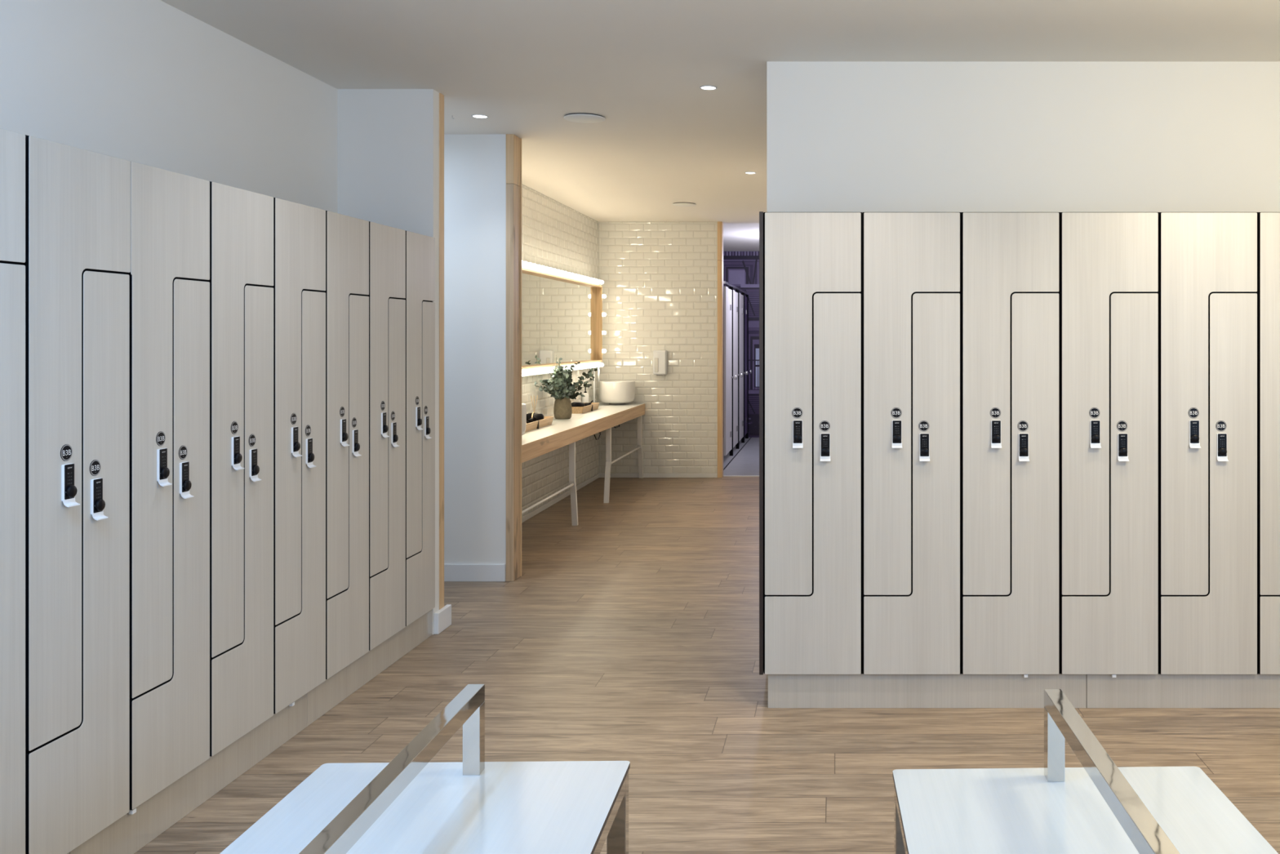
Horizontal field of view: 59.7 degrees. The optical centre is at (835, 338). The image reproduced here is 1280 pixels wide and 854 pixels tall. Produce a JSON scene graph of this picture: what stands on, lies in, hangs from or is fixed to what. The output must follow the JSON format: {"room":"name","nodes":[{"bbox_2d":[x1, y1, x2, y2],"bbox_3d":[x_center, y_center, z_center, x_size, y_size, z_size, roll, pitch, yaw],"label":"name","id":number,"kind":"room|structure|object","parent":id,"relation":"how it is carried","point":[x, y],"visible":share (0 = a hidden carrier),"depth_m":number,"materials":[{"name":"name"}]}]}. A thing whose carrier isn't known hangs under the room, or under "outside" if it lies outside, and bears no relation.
{"room":"changing room","nodes":[
{"label":"changing room","id":0,"kind":"room"},
{"bbox_2d":[0,0,337,213],"bbox_3d":[-2.547,0.115,1.405,0.145,2.710,8.010,0,0,0],"label":"wall","id":1,"kind":"structure","parent":0,"point":[148,82],"depth_m":4.01,"materials":[{"name":"paint"}]},
{"bbox_2d":[337,88,439,634],"bbox_3d":[-3.000,0.115,5.481,2.000,2.710,0.142,0,0,0],"label":"wall","id":2,"kind":"structure","parent":0,"point":[388,139],"depth_m":5.41,"materials":[{"name":"paint"}]},
{"bbox_2d":[439,93,444,609],"bbox_3d":[-1.998,0.115,5.521,0.004,2.710,0.062,0,0,0],"label":"trim","id":3,"kind":"structure","parent":2,"relation":"attached to","point":[441,95],"depth_m":5.51,"materials":[{"name":"brown wood"}]},
{"bbox_2d":[433,604,451,634],"bbox_3d":[-1.988,1.417,5.508,0.025,0.105,0.185,0,0,0],"label":"baseboard","id":4,"kind":"structure","parent":2,"relation":"attached to","point":[442,617],"depth_m":5.47,"materials":[{"name":"white wood"}]},
{"bbox_2d":[444,134,506,581],"bbox_3d":[-3.000,0.115,6.670,2.000,2.710,0.130,0,0,0],"label":"wall","id":5,"kind":"structure","parent":0,"point":[475,165],"depth_m":6.61,"materials":[{"name":"paint"}]},
{"bbox_2d":[444,564,505,581],"bbox_3d":[-2.996,1.417,6.598,1.988,0.105,0.015,0,0,0],"label":"baseboard","id":6,"kind":"structure","parent":5,"relation":"attached to","point":[452,572],"depth_m":6.59,"materials":[{"name":"white wood"}]},
{"bbox_2d":[506,133,521,581],"bbox_3d":[-1.972,0.115,6.675,0.055,2.710,0.150,0,0,0],"label":"trim","id":7,"kind":"structure","parent":5,"relation":"attached to","point":[513,143],"depth_m":6.60,"materials":[{"name":"brown wood"}]},
{"bbox_2d":[133,476,1279,853],"bbox_3d":[-0.350,1.520,4.510,7.300,0.100,14.220,0,0,0],"label":"floor","id":8,"kind":"structure","parent":0,"point":[629,632],"depth_m":4.21,"materials":[{"name":"brown wood"}]},
{"bbox_2d":[20,134,130,853],"bbox_3d":[-2.205,0.414,2.870,0.480,1.834,0.392,0,0,0],"label":"locker","id":9,"kind":"object","parent":8,"relation":"on","point":[77,201],"visible":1,"depth_m":2.84,"materials":[{"name":"laminate"}]},
{"bbox_2d":[124,161,209,809],"bbox_3d":[-2.205,0.414,3.263,0.480,1.834,0.392,0,0,0],"label":"locker","id":10,"kind":"object","parent":8,"relation":"on","point":[170,291],"visible":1,"depth_m":3.25,"materials":[{"name":"laminate"}]},
{"bbox_2d":[69,693,306,853],"bbox_3d":[-2.012,1.402,3.489,0.018,0.136,1.278,0,0,0],"label":"plinth","id":11,"kind":"object","parent":8,"relation":"on","point":[130,833],"visible":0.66,"depth_m":3.41,"materials":[{"name":"laminate"}]},
{"bbox_2d":[128,808,136,813],"bbox_3d":[-1.992,1.338,3.085,0.013,0.012,0.016,0,0,0],"label":"clip","id":12,"kind":"object","parent":11,"relation":"attached to","point":[134,811],"visible":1,"depth_m":3.08,"materials":[{"name":"white plastic"}]},
{"bbox_2d":[205,181,273,755],"bbox_3d":[-2.205,0.414,3.656,0.480,1.834,0.392,0,0,0],"label":"locker","id":13,"kind":"object","parent":8,"relation":"on","point":[241,280],"visible":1,"depth_m":3.64,"materials":[{"name":"laminate"}]},
{"bbox_2d":[270,197,325,713],"bbox_3d":[-2.205,0.414,4.049,0.480,1.834,0.392,0,0,0],"label":"locker","id":14,"kind":"object","parent":8,"relation":"on","point":[299,229],"visible":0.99,"depth_m":4.01,"materials":[{"name":"laminate"}]},
{"bbox_2d":[322,210,368,679],"bbox_3d":[-2.205,0.414,4.441,0.480,1.834,0.392,0,0,0],"label":"locker","id":15,"kind":"object","parent":8,"relation":"on","point":[347,237],"visible":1,"depth_m":4.43,"materials":[{"name":"laminate"}]},
{"bbox_2d":[306,608,432,726],"bbox_3d":[-2.012,1.402,4.770,0.018,0.136,1.280,0,0,0],"label":"plinth","id":16,"kind":"object","parent":8,"relation":"on","point":[322,698],"visible":0.76,"depth_m":4.63,"materials":[{"name":"laminate"}]},
{"bbox_2d":[365,221,405,650],"bbox_3d":[-2.205,0.414,4.834,0.480,1.834,0.392,0,0,0],"label":"locker","id":17,"kind":"object","parent":8,"relation":"on","point":[387,244],"visible":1,"depth_m":4.83,"materials":[{"name":"laminate"}]},
{"bbox_2d":[402,231,435,626],"bbox_3d":[-2.205,0.414,5.216,0.480,1.834,0.371,0,0,0],"label":"locker","id":18,"kind":"object","parent":8,"relation":"on","point":[420,248],"visible":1,"depth_m":5.20,"materials":[{"name":"laminate"}]},
{"bbox_2d":[219,684,630,853],"bbox_3d":[-0.845,1.145,1.766,0.735,0.651,1.720,0,0,-1],"label":"bench","id":19,"kind":"object","parent":8,"relation":"on","point":[409,803],"visible":1,"depth_m":2.35,"materials":[{"name":"laminate"}]},
{"bbox_2d":[521,441,577,525],"bbox_3d":[-2.056,1.135,7.720,0.042,0.670,1.774,0,0,0],"label":"trestle","id":20,"kind":"object","parent":8,"relation":"on","point":[572,486],"visible":0.48,"depth_m":8.48,"materials":[{"name":"white paint"}]},
{"bbox_2d":[521,403,644,462],"bbox_3d":[-2.264,0.743,9.169,0.488,0.115,4.738,0,0,0],"label":"countertop","id":21,"kind":"structure","parent":20,"relation":"on","point":[536,442],"depth_m":8.74,"materials":[{"name":"brown wood"}]},
{"bbox_2d":[521,403,526,435],"bbox_3d":[-2.272,0.564,7.330,0.364,0.243,0.364,0,0,0],"label":"vessel basin","id":22,"kind":"object","parent":21,"relation":"in","point":[523,405],"visible":0.12,"depth_m":7.32,"materials":[{"name":"white ceramic"}]},
{"bbox_2d":[530,395,537,413],"bbox_3d":[-2.470,0.575,8.920,0.059,0.220,0.090,0,0,0],"label":"reed diffuser","id":23,"kind":"object","parent":21,"relation":"on","point":[534,409],"visible":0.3,"depth_m":8.91,"materials":[{"name":"beige wood"}]},
{"bbox_2d":[524,416,554,431],"bbox_3d":[-2.366,0.653,8.260,0.218,0.063,0.950,0,0,0],"label":"wooden tray","id":24,"kind":"object","parent":21,"relation":"on","point":[547,420],"visible":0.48,"depth_m":8.35,"materials":[{"name":"brown wood"}]},
{"bbox_2d":[526,412,543,422],"bbox_3d":[-2.361,0.621,8.412,0.166,0.091,0.307,0,0,-4],"label":"hair dryer","id":25,"kind":"object","parent":24,"relation":"in","point":[531,417],"visible":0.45,"depth_m":8.48,"materials":[{"name":"black plastic"}]},
{"bbox_2d":[553,395,572,419],"bbox_3d":[-2.338,0.587,9.330,0.152,0.196,0.152,0,0,0],"label":"stone vase","id":26,"kind":"object","parent":21,"relation":"on","point":[562,408],"visible":0.88,"depth_m":9.27,"materials":[{"name":"beige stone"}]},
{"bbox_2d":[534,355,597,399],"bbox_3d":[-2.319,0.337,9.332,0.346,0.400,0.761,0,0,26],"label":"bunch","id":27,"kind":"object","parent":26,"relation":"in","point":[561,386],"visible":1,"depth_m":9.24,"materials":[{"name":"green plant"}]},
{"bbox_2d":[572,402,599,413],"bbox_3d":[-2.394,0.653,10.295,0.182,0.063,0.680,0,0,0],"label":"wooden tray","id":28,"kind":"object","parent":21,"relation":"on","point":[593,406],"visible":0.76,"depth_m":10.07,"materials":[{"name":"brown wood"}]},
{"bbox_2d":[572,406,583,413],"bbox_3d":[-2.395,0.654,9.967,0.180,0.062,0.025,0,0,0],"label":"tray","id":29,"kind":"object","parent":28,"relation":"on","point":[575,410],"depth_m":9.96,"materials":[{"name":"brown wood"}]},
{"bbox_2d":[571,401,585,406],"bbox_3d":[-2.495,0.623,10.171,0.290,0.082,0.158,0,0,28],"label":"hair dryer","id":30,"kind":"object","parent":28,"relation":"in","point":[574,403],"visible":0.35,"depth_m":10.08,"materials":[{"name":"black plastic"}]},
{"bbox_2d":[584,400,592,405],"bbox_3d":[-2.397,0.633,10.501,0.113,0.080,0.056,0,0,-8],"label":"brush","id":31,"kind":"object","parent":28,"relation":"on","point":[591,402],"visible":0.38,"depth_m":10.48,"materials":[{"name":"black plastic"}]},
{"bbox_2d":[582,386,590,402],"bbox_3d":[-2.474,0.576,10.782,0.072,0.219,0.064,0,0,-25],"label":"pump bottle","id":32,"kind":"object","parent":21,"relation":"on","point":[584,399],"visible":0.63,"depth_m":10.76,"materials":[{"name":"white plastic"}]},
{"bbox_2d":[592,367,599,402],"bbox_3d":[-2.455,0.480,11.135,0.048,0.410,0.178,0,0,-28],"label":"tap","id":33,"kind":"object","parent":21,"relation":"on","point":[597,368],"visible":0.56,"depth_m":11.16,"materials":[{"name":"silver metal"}]},
{"bbox_2d":[599,380,635,404],"bbox_3d":[-2.272,0.564,11.325,0.364,0.243,0.364,0,0,0],"label":"vessel basin","id":34,"kind":"object","parent":21,"relation":"in","point":[611,392],"visible":1,"depth_m":11.18,"materials":[{"name":"white ceramic"}]},
{"bbox_2d":[603,415,643,502],"bbox_3d":[-2.056,1.135,10.635,0.042,0.670,1.784,0,0,0],"label":"trestle","id":35,"kind":"object","parent":8,"relation":"on","point":[608,432],"visible":0.86,"depth_m":9.84,"materials":[{"name":"white paint"}]},
{"bbox_2d":[764,212,862,674],"bbox_3d":[-0.091,0.414,4.536,0.392,1.834,0.480,0,0,0],"label":"locker","id":36,"kind":"object","parent":8,"relation":"on","point":[813,260],"visible":1,"depth_m":4.32,"materials":[{"name":"laminate"}]},
{"bbox_2d":[759,211,764,674],"bbox_3d":[-0.295,0.413,4.587,0.015,1.835,0.546,0,0,0],"label":"end panel","id":37,"kind":"object","parent":36,"relation":"attached to","point":[761,213],"visible":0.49,"depth_m":4.31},
{"bbox_2d":[862,212,960,674],"bbox_3d":[0.302,0.414,4.536,0.392,1.834,0.480,0,0,0],"label":"locker","id":38,"kind":"object","parent":8,"relation":"on","point":[911,261],"visible":1,"depth_m":4.32,"materials":[{"name":"laminate"}]},
{"bbox_2d":[768,673,1086,707],"bbox_3d":[0.364,1.402,4.343,1.268,0.136,0.018,0,0,0],"label":"plinth","id":39,"kind":"object","parent":8,"relation":"on","point":[862,690],"visible":1,"depth_m":4.33,"materials":[{"name":"laminate"}]},
{"bbox_2d":[960,212,1059,674],"bbox_3d":[0.695,0.414,4.536,0.392,1.834,0.480,0,0,0],"label":"locker","id":40,"kind":"object","parent":8,"relation":"on","point":[1010,261],"visible":1,"depth_m":4.32,"materials":[{"name":"laminate"}]},
{"bbox_2d":[893,688,1278,853],"bbox_3d":[0.522,1.145,1.730,0.732,0.651,1.720,0,0,-2],"label":"bench","id":41,"kind":"object","parent":8,"relation":"on","point":[1100,806],"visible":1,"depth_m":2.32,"materials":[{"name":"laminate"}]},
{"bbox_2d":[1059,212,1158,674],"bbox_3d":[1.087,0.414,4.536,0.392,1.834,0.480,0,0,0],"label":"locker","id":42,"kind":"object","parent":8,"relation":"on","point":[1108,261],"visible":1,"depth_m":4.32,"materials":[{"name":"laminate"}]},
{"bbox_2d":[1086,673,1279,707],"bbox_3d":[1.535,1.402,4.343,1.070,0.136,0.018,0,0,0],"label":"plinth","id":43,"kind":"object","parent":8,"relation":"on","point":[1159,690],"visible":1,"depth_m":4.33,"materials":[{"name":"laminate"}]},
{"bbox_2d":[1158,212,1257,674],"bbox_3d":[1.480,0.414,4.536,0.392,1.834,0.480,0,0,0],"label":"locker","id":44,"kind":"object","parent":8,"relation":"on","point":[1207,261],"visible":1,"depth_m":4.32,"materials":[{"name":"laminate"}]},
{"bbox_2d":[1257,212,1279,674],"bbox_3d":[1.873,0.414,4.536,0.392,1.834,0.480,0,0,0],"label":"locker","id":45,"kind":"object","parent":8,"relation":"on","point":[1268,223],"visible":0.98,"depth_m":4.32,"materials":[{"name":"laminate"}]},
{"bbox_2d":[160,0,1279,222],"bbox_3d":[-0.350,-1.315,4.540,7.300,0.150,14.280,0,0,0],"label":"ceiling","id":46,"kind":"structure","parent":0,"point":[664,140],"depth_m":4.71,"materials":[{"name":"paint"}]},
{"bbox_2d":[471,114,488,118],"bbox_3d":[-1.980,-1.237,6.060,0.090,0.004,0.090,0,0,0],"label":"recessed light","id":47,"kind":"object","parent":46,"relation":"in","point":[478,116],"visible":1,"depth_m":6.05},
{"bbox_2d":[564,112,605,123],"bbox_3d":[-1.404,-1.233,6.090,0.228,0.014,0.228,0,0,0],"label":"ceiling speaker","id":48,"kind":"object","parent":46,"relation":"attached to","point":[581,117],"visible":1,"depth_m":6.05},
{"bbox_2d":[672,202,696,206],"bbox_3d":[-1.390,-1.233,10.000,0.216,0.014,0.216,0,0,0],"label":"ceiling speaker","id":49,"kind":"object","parent":46,"relation":"attached to","point":[678,204],"visible":1,"depth_m":9.95},
{"bbox_2d":[699,85,716,89],"bbox_3d":[-0.628,-1.237,5.370,0.085,0.004,0.085,0,0,0],"label":"recessed light","id":50,"kind":"object","parent":46,"relation":"in","point":[704,87],"visible":1,"depth_m":5.36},
{"bbox_2d":[744,171,755,173],"bbox_3d":[-0.636,-1.237,8.120,0.085,0.004,0.085,0,0,0],"label":"recessed light","id":51,"kind":"object","parent":46,"relation":"in","point":[747,172],"visible":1,"depth_m":8.10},
{"bbox_2d":[723,437,759,475],"bbox_3d":[-1.900,1.518,13.980,4.200,0.104,4.640,0,0,0],"label":"floor","id":52,"kind":"structure","parent":0,"point":[746,462],"depth_m":13.16,"materials":[{"name":"tile"}]},
{"bbox_2d":[723,280,737,455],"bbox_3d":[-1.280,0.395,13.258,0.100,2.150,0.855,0,0,0],"label":"door","id":53,"kind":"structure","parent":52,"relation":"on","point":[728,293],"depth_m":13.21,"materials":[{"name":"metal"}]},
{"bbox_2d":[723,437,751,470],"bbox_3d":[-1.256,1.465,13.945,0.012,0.002,4.490,0,0,0],"label":"trim","id":54,"kind":"structure","parent":52,"relation":"on","point":[750,437],"depth_m":13.70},
{"bbox_2d":[732,284,742,448],"bbox_3d":[-1.280,0.395,14.117,0.100,2.150,0.855,0,0,0],"label":"door","id":55,"kind":"structure","parent":52,"relation":"on","point":[735,294],"depth_m":14.30,"materials":[{"name":"metal"}]},
{"bbox_2d":[738,288,747,442],"bbox_3d":[-1.280,0.395,14.977,0.100,2.150,0.855,0,0,0],"label":"door","id":56,"kind":"structure","parent":52,"relation":"on","point":[742,295],"depth_m":15.18,"materials":[{"name":"metal"}]},
{"bbox_2d":[743,290,751,438],"bbox_3d":[-1.280,0.395,15.731,0.100,2.150,0.642,0,0,0],"label":"door","id":57,"kind":"structure","parent":52,"relation":"on","point":[746,296],"depth_m":15.87,"materials":[{"name":"metal"}]},
{"bbox_2d":[723,222,759,251],"bbox_3d":[-1.900,-1.350,13.990,4.200,0.100,4.620,0,0,0],"label":"ceiling","id":58,"kind":"structure","parent":0,"point":[737,237],"depth_m":13.93,"materials":[{"name":"paint"}]},
{"bbox_2d":[766,61,1279,212],"bbox_3d":[1.496,0.115,4.936,3.608,2.710,0.128,0,0,0],"label":"wall","id":59,"kind":"structure","parent":0,"point":[842,136],"depth_m":4.87,"materials":[{"name":"paint"}]},
{"bbox_3d":[-2.590,0.115,9.193,0.140,2.710,4.915,0,0,0],"label":"wall","id":60,"kind":"structure","parent":0,"visible":0},
{"bbox_2d":[521,184,598,516],"bbox_3d":[-2.513,0.093,9.148,0.005,2.664,4.796,0,0,0],"label":"tiled wall","id":61,"kind":"structure","parent":60,"relation":"attached to","point":[555,235],"depth_m":9.68,"materials":[{"name":"tile"}]},
{"bbox_2d":[521,260,606,376],"bbox_3d":[-2.436,-0.155,9.155,0.152,0.896,4.146,0,0,0],"label":"mirror","id":62,"kind":"object","parent":61,"relation":"attached to","point":[562,311],"visible":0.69,"depth_m":9.61,"materials":[{"name":"clear glass"}]},
{"bbox_2d":[521,473,717,522],"bbox_3d":[-1.885,1.448,9.148,1.261,0.043,4.796,0,0,0],"label":"baseboard","id":63,"kind":"structure","parent":61,"relation":"attached to","point":[567,493],"depth_m":11.53,"materials":[{"name":"beige tile"}]},
{"bbox_3d":[-1.887,0.115,11.600,1.267,2.710,0.100,0,0,0],"label":"wall","id":64,"kind":"structure","parent":0,"visible":0},
{"bbox_2d":[598,222,717,473],"bbox_3d":[-1.885,0.093,11.543,1.261,2.664,0.005,0,0,0],"label":"tiled wall","id":65,"kind":"structure","parent":64,"relation":"attached to","point":[660,286],"depth_m":11.54,"materials":[{"name":"tile"}]},
{"bbox_2d":[653,350,667,375],"bbox_3d":[-1.852,0.255,11.484,0.136,0.265,0.108,0,0,0],"label":"soap dispenser","id":66,"kind":"object","parent":65,"relation":"attached to","point":[660,357],"visible":1,"depth_m":11.44,"materials":[{"name":"white plastic"}]},
{"bbox_2d":[723,475,759,476],"bbox_3d":[-0.755,1.477,11.640,0.890,0.026,0.040,0,0,0],"label":"trim","id":67,"kind":"structure","parent":65,"relation":"attached to","point":[723,475],"depth_m":11.64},
{"bbox_2d":[717,222,723,477],"bbox_3d":[-1.228,0.115,11.595,0.050,2.710,0.130,0,0,0],"label":"trim","id":68,"kind":"structure","parent":64,"relation":"attached to","point":[720,224],"depth_m":11.53,"materials":[{"name":"brown wood"}]},
{"bbox_3d":[-2.012,1.402,2.569,0.018,0.136,0.558,0,0,0],"label":"plinth","id":69,"kind":"object","parent":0,"visible":0},
{"bbox_2d":[0,128,25,853],"bbox_3d":[-2.205,0.414,2.478,0.480,1.834,0.392,0,0,0],"label":"locker","id":70,"kind":"object","parent":69,"relation":"on","point":[12,144],"visible":1,"depth_m":2.63,"materials":[{"name":"laminate"}]},
{"bbox_3d":[-1.625,0.085,16.250,3.150,2.770,0.100,0,0,0],"label":"wall","id":71,"kind":"structure","parent":0,"visible":0},
{"bbox_2d":[723,251,759,437],"bbox_3d":[-1.159,0.074,16.176,1.589,2.802,0.032,0,0,0],"label":"mural","id":72,"kind":"object","parent":71,"relation":"attached to","point":[740,268],"visible":0.2,"depth_m":16.19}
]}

